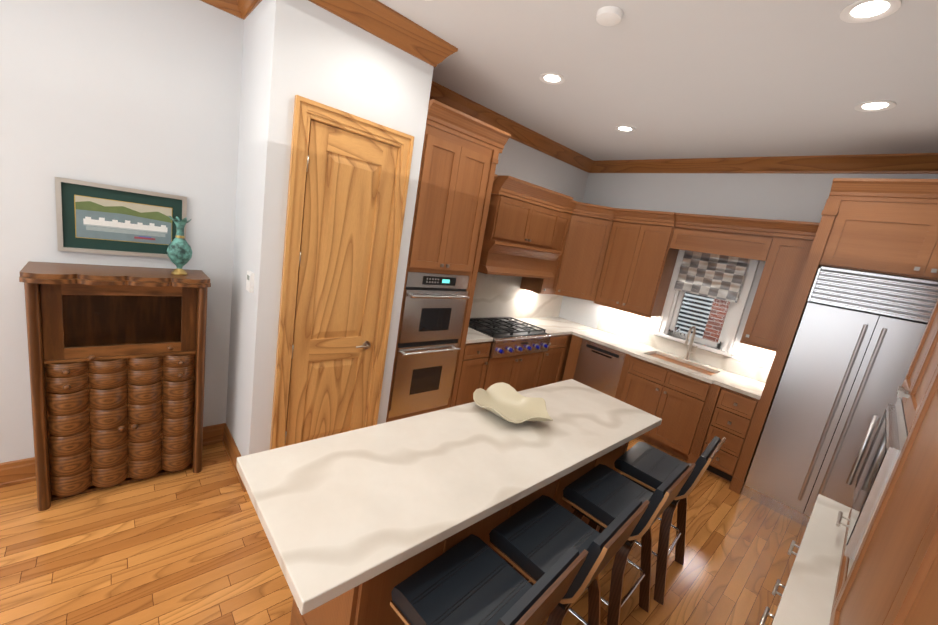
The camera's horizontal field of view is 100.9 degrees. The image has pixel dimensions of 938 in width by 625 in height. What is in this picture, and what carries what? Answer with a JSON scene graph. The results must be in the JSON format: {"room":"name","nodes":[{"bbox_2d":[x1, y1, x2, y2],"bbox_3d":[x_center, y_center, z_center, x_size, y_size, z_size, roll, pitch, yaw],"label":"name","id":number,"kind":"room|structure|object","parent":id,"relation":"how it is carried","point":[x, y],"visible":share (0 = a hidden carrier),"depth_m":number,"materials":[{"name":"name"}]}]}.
{"room":"kitchen","nodes":[
{"label":"kitchen","id":0,"kind":"room"},
{"bbox_2d":[0,0,588,462],"bbox_3d":[-1.776,-0.508,2.717,8.600,3.100,0.120,-1,16,-43],"label":"wall","id":1,"kind":"structure","parent":0,"point":[140,94],"depth_m":2.23,"materials":[{"name":"paint"}]},
{"bbox_2d":[55,177,186,257],"bbox_3d":[-2.061,-0.545,2.332,0.580,0.400,0.027,-1,16,-43],"label":"framed painting","id":2,"kind":"object","parent":1,"relation":"attached to","point":[91,217],"visible":0.92,"depth_m":2.29,"materials":[{"name":"green paper"}]},
{"bbox_2d":[0,423,246,491],"bbox_3d":[-2.919,1.043,1.637,5.415,0.150,0.690,-1,16,-43],"label":"baseboard","id":3,"kind":"structure","parent":1,"relation":"attached to","point":[20,471],"depth_m":2.35,"materials":[{"name":"brown wood"}]},
{"bbox_2d":[200,0,246,19],"bbox_3d":[-2.995,-1.884,0.917,4.400,0.135,0.105,-1,16,-43],"label":"crown molding","id":4,"kind":"structure","parent":1,"relation":"attached to","point":[219,4],"depth_m":2.36,"materials":[{"name":"brown wood"}]},
{"bbox_2d":[429,81,595,171],"bbox_3d":[0.486,-1.946,4.151,3.075,0.135,0.105,-1,16,-43],"label":"crown molding","id":5,"kind":"structure","parent":1,"relation":"attached to","point":[520,133],"depth_m":4.11,"materials":[{"name":"brown wood"}]},
{"bbox_2d":[470,272,562,317],"bbox_3d":[0.490,-0.251,4.830,2.408,0.677,0.020,-1,16,-43],"label":"backsplash","id":6,"kind":"structure","parent":1,"relation":"attached to","point":[497,295],"depth_m":4.83,"materials":[{"name":"white stone"}]},
{"bbox_2d":[478,175,572,278],"bbox_3d":[0.513,-0.892,4.250,1.126,0.942,0.538,-1,16,-43],"label":"range hood","id":7,"kind":"object","parent":1,"relation":"attached to","point":[522,223],"visible":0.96,"depth_m":4.01,"materials":[{"name":"brown wood"}]},
{"bbox_2d":[493,174,577,293],"bbox_3d":[0.470,-0.807,4.326,1.707,1.150,0.418,-1,16,-43],"label":"upper cabinet","id":8,"kind":"object","parent":1,"relation":"attached to","point":[541,286],"visible":0.27,"depth_m":4.75,"materials":[{"name":"brown wood"}]},
{"bbox_2d":[555,202,615,300],"bbox_3d":[1.444,-0.782,5.020,0.739,1.150,0.739,-1,16,-43],"label":"upper cabinet","id":9,"kind":"object","parent":1,"relation":"attached to","point":[587,240],"visible":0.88,"depth_m":4.80,"materials":[{"name":"brown wood"}]},
{"bbox_2d":[226,0,433,455],"bbox_3d":[-1.070,-0.414,2.852,1.015,3.100,0.670,-1,16,-43],"label":"wall","id":10,"kind":"structure","parent":0,"point":[307,49],"depth_m":2.38,"materials":[{"name":"paint"}]},
{"bbox_2d":[224,0,261,15],"bbox_3d":[-1.199,-1.826,2.141,0.105,0.135,0.540,-1,16,-43],"label":"crown molding","id":11,"kind":"structure","parent":10,"relation":"attached to","point":[245,7],"depth_m":2.36,"materials":[{"name":"brown wood"}]},
{"bbox_2d":[246,271,254,292],"bbox_3d":[-1.358,-0.191,2.402,0.024,0.120,0.090,-1,16,-43],"label":"thermostat","id":12,"kind":"object","parent":10,"relation":"attached to","point":[250,282],"visible":1,"depth_m":2.38,"materials":[{"name":"white plastic"}]},
{"bbox_2d":[285,120,397,445],"bbox_3d":[-0.892,0.017,2.689,0.590,2.365,0.098,-1,16,-43],"label":"pantry door","id":13,"kind":"structure","parent":10,"relation":"in","point":[349,182],"depth_m":2.64,"materials":[{"name":"brown wood"}]},
{"bbox_2d":[270,95,413,449],"bbox_3d":[-0.918,-0.037,2.713,0.790,2.475,0.140,-1,16,-43],"label":"door frame","id":14,"kind":"structure","parent":10,"relation":"attached to","point":[306,110],"depth_m":2.51,"materials":[{"name":"brown wood"}]},
{"bbox_2d":[308,0,457,67],"bbox_3d":[-0.570,-1.748,2.287,1.225,0.135,0.105,-1,16,-43],"label":"crown molding","id":15,"kind":"structure","parent":10,"relation":"attached to","point":[380,20],"depth_m":2.37,"materials":[{"name":"brown wood"}]},
{"bbox_2d":[0,437,805,624],"bbox_3d":[-0.297,1.537,2.046,10.040,0.100,4.070,-1,16,-43],"label":"floor","id":16,"kind":"structure","parent":0,"point":[186,547],"depth_m":2.16,"materials":[{"name":"brown wood"}]},
{"bbox_2d":[19,261,210,510],"bbox_3d":[-2.100,0.414,2.378,0.784,1.345,0.370,-1,16,-43],"label":"cabinet","id":17,"kind":"object","parent":16,"relation":"on","point":[116,354],"visible":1,"depth_m":2.25,"materials":[{"name":"brown wood"}]},
{"bbox_2d":[167,216,191,274],"bbox_3d":[-1.778,-0.409,2.383,0.128,0.350,0.128,-1,16,-43],"label":"vase","id":18,"kind":"object","parent":17,"relation":"on","point":[179,252],"visible":1,"depth_m":2.35,"materials":[{"name":"teal ceramic"}]},
{"bbox_2d":[290,533,457,624],"bbox_3d":[-0.432,1.085,1.650,0.410,0.884,0.522,-1,16,-43],"label":"base cabinet","id":19,"kind":"object","parent":16,"relation":"on","point":[367,602],"depth_m":1.40,"materials":[{"name":"brown wood"}]},
{"bbox_2d":[386,99,510,421],"bbox_3d":[-0.410,-0.251,3.493,0.816,2.750,0.719,-1,16,-43],"label":"tall cabinet","id":20,"kind":"object","parent":16,"relation":"on","point":[461,151],"visible":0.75,"depth_m":3.10,"materials":[{"name":"brown wood"}]},
{"bbox_2d":[388,272,468,417],"bbox_3d":[-0.508,0.215,3.530,0.647,1.242,0.658,-1,16,-43],"label":"double wall oven","id":21,"kind":"object","parent":20,"relation":"in","point":[433,311],"visible":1,"depth_m":3.30,"materials":[{"name":"silver metal"}]},
{"bbox_2d":[390,534,587,624],"bbox_3d":[0.006,1.191,1.363,0.471,0.947,0.460,19,15,40],"label":"bar stool","id":22,"kind":"object","parent":16,"relation":"on","point":[471,579],"visible":1,"depth_m":1.31,"materials":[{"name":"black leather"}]},
{"bbox_2d":[458,499,521,558],"bbox_3d":[-0.139,1.080,1.923,0.392,0.884,0.522,-1,16,-43],"label":"base cabinet","id":23,"kind":"object","parent":16,"relation":"on","point":[481,529],"depth_m":1.74,"materials":[{"name":"brown wood"}]},
{"bbox_2d":[455,334,571,405],"bbox_3d":[0.570,0.624,4.761,2.408,0.885,0.670,-1,16,-43],"label":"base cabinet","id":24,"kind":"object","parent":16,"relation":"on","point":[482,370],"visible":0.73,"depth_m":4.24,"materials":[{"name":"brown wood"}]},
{"bbox_2d":[468,316,550,358],"bbox_3d":[0.392,0.266,4.403,0.929,0.256,0.716,-1,16,-43],"label":"range","id":25,"kind":"object","parent":24,"relation":"in","point":[510,336],"visible":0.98,"depth_m":4.23,"materials":[{"name":"silver metal"}]},
{"bbox_2d":[466,317,594,343],"bbox_3d":[0.640,0.176,4.677,2.408,0.036,0.654,-1,16,-43],"label":"countertop","id":26,"kind":"structure","parent":24,"relation":"on","point":[553,326],"depth_m":4.93,"materials":[{"name":"white stone"}]},
{"bbox_2d":[513,473,569,578],"bbox_3d":[0.148,1.075,2.190,0.392,0.884,0.522,-1,16,-43],"label":"base cabinet","id":27,"kind":"object","parent":16,"relation":"on","point":[553,490],"depth_m":2.05,"materials":[{"name":"brown wood"}]},
{"bbox_2d":[488,495,648,624],"bbox_3d":[0.359,1.184,1.695,0.471,0.947,0.460,20,15,41],"label":"bar stool","id":28,"kind":"object","parent":16,"relation":"on","point":[535,541],"visible":0.69,"depth_m":1.61,"materials":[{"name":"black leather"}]},
{"bbox_2d":[562,456,601,522],"bbox_3d":[0.436,1.070,2.457,0.392,0.884,0.522,-1,16,-43],"label":"base cabinet","id":29,"kind":"object","parent":16,"relation":"on","point":[576,474],"depth_m":2.25,"materials":[{"name":"brown wood"}]},
{"bbox_2d":[586,442,628,531],"bbox_3d":[0.729,1.064,2.730,0.410,0.884,0.522,-1,16,-43],"label":"base cabinet","id":30,"kind":"object","parent":16,"relation":"on","point":[608,459],"depth_m":2.53,"materials":[{"name":"brown wood"}]},
{"bbox_2d":[236,379,661,614],"bbox_3d":[0.189,0.641,1.998,2.290,0.042,0.700,-1,16,-43],"label":"countertop","id":31,"kind":"structure","parent":30,"relation":"on","point":[339,514],"depth_m":1.50,"materials":[{"name":"white stone"}]},
{"bbox_2d":[473,382,552,423],"bbox_3d":[0.247,0.537,2.220,0.421,0.087,0.492,-1,16,-43],"label":"glass bowl","id":32,"kind":"object","parent":31,"relation":"on","point":[507,402],"visible":1,"depth_m":2.28,"materials":[{"name":"beige"}]},
{"bbox_2d":[562,462,695,624],"bbox_3d":[0.769,1.177,2.076,0.471,0.947,0.460,20,15,42],"label":"bar stool","id":33,"kind":"object","parent":16,"relation":"on","point":[603,496],"visible":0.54,"depth_m":1.97,"materials":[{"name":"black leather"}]},
{"bbox_2d":[562,335,759,482],"bbox_3d":[2.076,0.951,4.420,0.675,0.885,1.968,-1,16,-43],"label":"base cabinet","id":34,"kind":"object","parent":16,"relation":"on","point":[696,416],"visible":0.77,"depth_m":3.88,"materials":[{"name":"brown wood"}]},
{"bbox_2d":[573,338,625,397],"bbox_3d":[1.725,0.761,4.810,0.594,0.779,0.560,-1,16,-43],"label":"dishwasher","id":35,"kind":"object","parent":34,"relation":"in","point":[599,367],"visible":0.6,"depth_m":4.57,"materials":[{"name":"silver metal"}]},
{"bbox_2d":[571,319,769,399],"bbox_3d":[2.166,0.430,4.327,0.662,0.186,1.982,-1,16,-43],"label":"countertop","id":36,"kind":"structure","parent":34,"relation":"on","point":[743,377],"depth_m":4.29,"materials":[{"name":"white stone"}]},
{"bbox_2d":[684,326,697,359],"bbox_3d":[2.445,0.343,4.267,0.212,0.397,0.098,-1,16,-43],"label":"faucet","id":37,"kind":"object","parent":36,"relation":"on","point":[689,352],"visible":0.98,"depth_m":4.31,"materials":[{"name":"silver metal"}]},
{"bbox_2d":[599,436,725,604],"bbox_3d":[1.181,1.170,2.456,0.471,0.947,0.460,19,15,40],"label":"bar stool","id":38,"kind":"object","parent":16,"relation":"on","point":[648,467],"visible":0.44,"depth_m":2.33,"materials":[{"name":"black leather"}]},
{"bbox_2d":[759,540,798,624],"bbox_3d":[-0.006,1.480,0.064,5.130,0.885,0.675,-1,16,-43],"label":"base cabinet","id":39,"kind":"object","parent":16,"relation":"on","point":[766,613],"visible":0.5,"depth_m":1.63,"materials":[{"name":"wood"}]},
{"bbox_2d":[771,494,850,624],"bbox_3d":[0.091,0.965,-0.050,5.130,0.186,0.647,-1,16,-43],"label":"countertop","id":40,"kind":"structure","parent":39,"relation":"on","point":[807,597],"depth_m":1.39,"materials":[{"name":"white stone"}]},
{"bbox_2d":[829,300,937,624],"bbox_3d":[1.209,0.207,0.710,2.222,1.647,0.585,-1,16,-43],"label":"tall cabinet","id":41,"kind":"object","parent":40,"relation":"on","point":[891,578],"visible":0.92,"depth_m":0.88,"materials":[{"name":"brown wood"}]},
{"bbox_2d":[844,398,907,575],"bbox_3d":[1.622,0.630,1.265,0.828,0.478,0.519,-1,16,-43],"label":"built-in microwave","id":42,"kind":"object","parent":41,"relation":"in","point":[884,452],"visible":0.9,"depth_m":1.24,"materials":[{"name":"silver metal"}]},
{"bbox_2d":[729,178,937,494],"bbox_3d":[3.252,0.444,3.104,0.729,2.770,1.196,-1,16,-43],"label":"tall cabinet","id":43,"kind":"object","parent":16,"relation":"on","point":[884,226],"visible":1,"depth_m":2.93,"materials":[{"name":"brown wood"}]},
{"bbox_2d":[741,266,937,526],"bbox_3d":[3.208,0.775,3.143,0.692,2.100,1.062,-1,16,-43],"label":"refrigerator","id":44,"kind":"object","parent":16,"relation":"on","point":[858,337],"visible":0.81,"depth_m":3.06,"materials":[{"name":"silver metal"}]},
{"bbox_2d":[378,0,937,160],"bbox_3d":[-0.208,-1.548,1.009,8.840,0.100,4.070,-1,16,-43],"label":"ceiling","id":45,"kind":"structure","parent":0,"point":[677,79],"depth_m":2.45,"materials":[{"name":"paint"}]},
{"bbox_2d":[539,73,564,84],"bbox_3d":[0.615,-1.729,2.868,0.185,0.007,0.185,-1,16,-43],"label":"recessed light","id":46,"kind":"object","parent":45,"relation":"in","point":[549,78],"depth_m":2.87,"materials":[{"name":"white paint"}]},
{"bbox_2d":[596,6,622,25],"bbox_3d":[0.720,-1.519,1.994,0.132,0.034,0.132,-1,16,-43],"label":"smoke detector","id":47,"kind":"object","parent":45,"relation":"attached to","point":[609,15],"visible":1,"depth_m":1.96,"materials":[{"name":"white paint"}]},
{"bbox_2d":[615,126,635,131],"bbox_3d":[1.487,-1.747,3.691,0.185,0.007,0.185,-1,16,-43],"label":"recessed light","id":48,"kind":"object","parent":45,"relation":"in","point":[619,128],"depth_m":3.69,"materials":[{"name":"white paint"}]},
{"bbox_2d":[840,0,901,22],"bbox_3d":[1.716,-1.296,1.661,0.185,0.007,0.185,-1,16,-43],"label":"recessed light","id":49,"kind":"object","parent":45,"relation":"in","point":[861,11],"depth_m":1.66,"materials":[{"name":"white paint"}]},
{"bbox_2d":[854,100,895,111],"bbox_3d":[2.581,-1.311,2.464,0.185,0.007,0.185,-1,16,-43],"label":"recessed light","id":50,"kind":"object","parent":45,"relation":"in","point":[876,105],"depth_m":2.46,"materials":[{"name":"white paint"}]},
{"bbox_2d":[559,173,937,368],"bbox_3d":[2.722,-0.059,4.290,0.120,3.100,4.070,-1,16,-43],"label":"wall","id":51,"kind":"structure","parent":0,"point":[795,197],"depth_m":4.22,"materials":[{"name":"paint"}]},
{"bbox_2d":[624,312,631,321],"bbox_3d":[2.032,0.059,4.941,0.008,0.120,0.075,-1,16,-43],"label":"outlet","id":52,"kind":"object","parent":51,"relation":"attached to","point":[628,316],"depth_m":4.94,"materials":[{"name":"white plastic"}]},
{"bbox_2d":[648,318,655,328],"bbox_3d":[2.233,0.137,4.726,0.008,0.120,0.075,-1,16,-43],"label":"outlet","id":53,"kind":"object","parent":51,"relation":"attached to","point":[652,322],"depth_m":4.72,"materials":[{"name":"white plastic"}]},
{"bbox_2d":[653,249,759,356],"bbox_3d":[2.654,-0.245,4.308,0.160,1.283,0.834,-1,16,-43],"label":"window","id":54,"kind":"structure","parent":51,"relation":"in","point":[715,322],"depth_m":4.36,"materials":[{"name":"white paint"}]},
{"bbox_2d":[667,326,721,349],"bbox_3d":[2.542,0.271,4.380,0.052,0.128,0.562,-1,16,-43],"label":"bottle","id":55,"kind":"object","parent":54,"relation":"on","point":[676,332],"visible":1,"depth_m":4.49,"materials":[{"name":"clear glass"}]},
{"bbox_2d":[674,250,749,302],"bbox_3d":[2.625,-0.428,4.215,0.035,0.508,0.630,-1,16,-43],"label":"roman shade","id":56,"kind":"object","parent":54,"relation":"attached to","point":[721,277],"visible":0.9,"depth_m":4.20,"materials":[{"name":"multicoloured fabric"}]},
{"bbox_2d":[594,208,819,351],"bbox_3d":[2.411,-0.443,4.219,0.418,1.172,1.917,-1,16,-43],"label":"upper cabinet","id":57,"kind":"object","parent":51,"relation":"attached to","point":[638,266],"visible":0.92,"depth_m":4.33,"materials":[{"name":"brown wood"}]},
{"bbox_2d":[669,213,775,260],"bbox_3d":[2.608,-0.778,3.994,0.359,0.370,0.888,-1,16,-43],"label":"window valance","id":58,"kind":"object","parent":57,"relation":"attached to","point":[746,238],"visible":0.81,"depth_m":3.88,"materials":[{"name":"brown wood"}]},
{"bbox_2d":[745,345,761,358],"bbox_3d":[2.927,0.406,3.985,0.008,0.120,0.120,-1,16,-43],"label":"outlet","id":59,"kind":"object","parent":51,"relation":"attached to","point":[753,352],"depth_m":3.98,"materials":[{"name":"white plastic"}]},
{"bbox_2d":[588,153,937,173],"bbox_3d":[2.848,-1.504,3.962,0.105,0.135,3.720,-1,16,-43],"label":"crown molding","id":60,"kind":"structure","parent":51,"relation":"attached to","point":[911,163],"depth_m":3.71,"materials":[{"name":"brown wood"}]},
{"bbox_2d":[764,350,775,362],"bbox_3d":[3.023,0.443,3.882,0.008,0.120,0.075,-1,16,-43],"label":"outlet","id":61,"kind":"object","parent":51,"relation":"attached to","point":[770,355],"depth_m":3.88,"materials":[{"name":"white plastic"}]}
]}

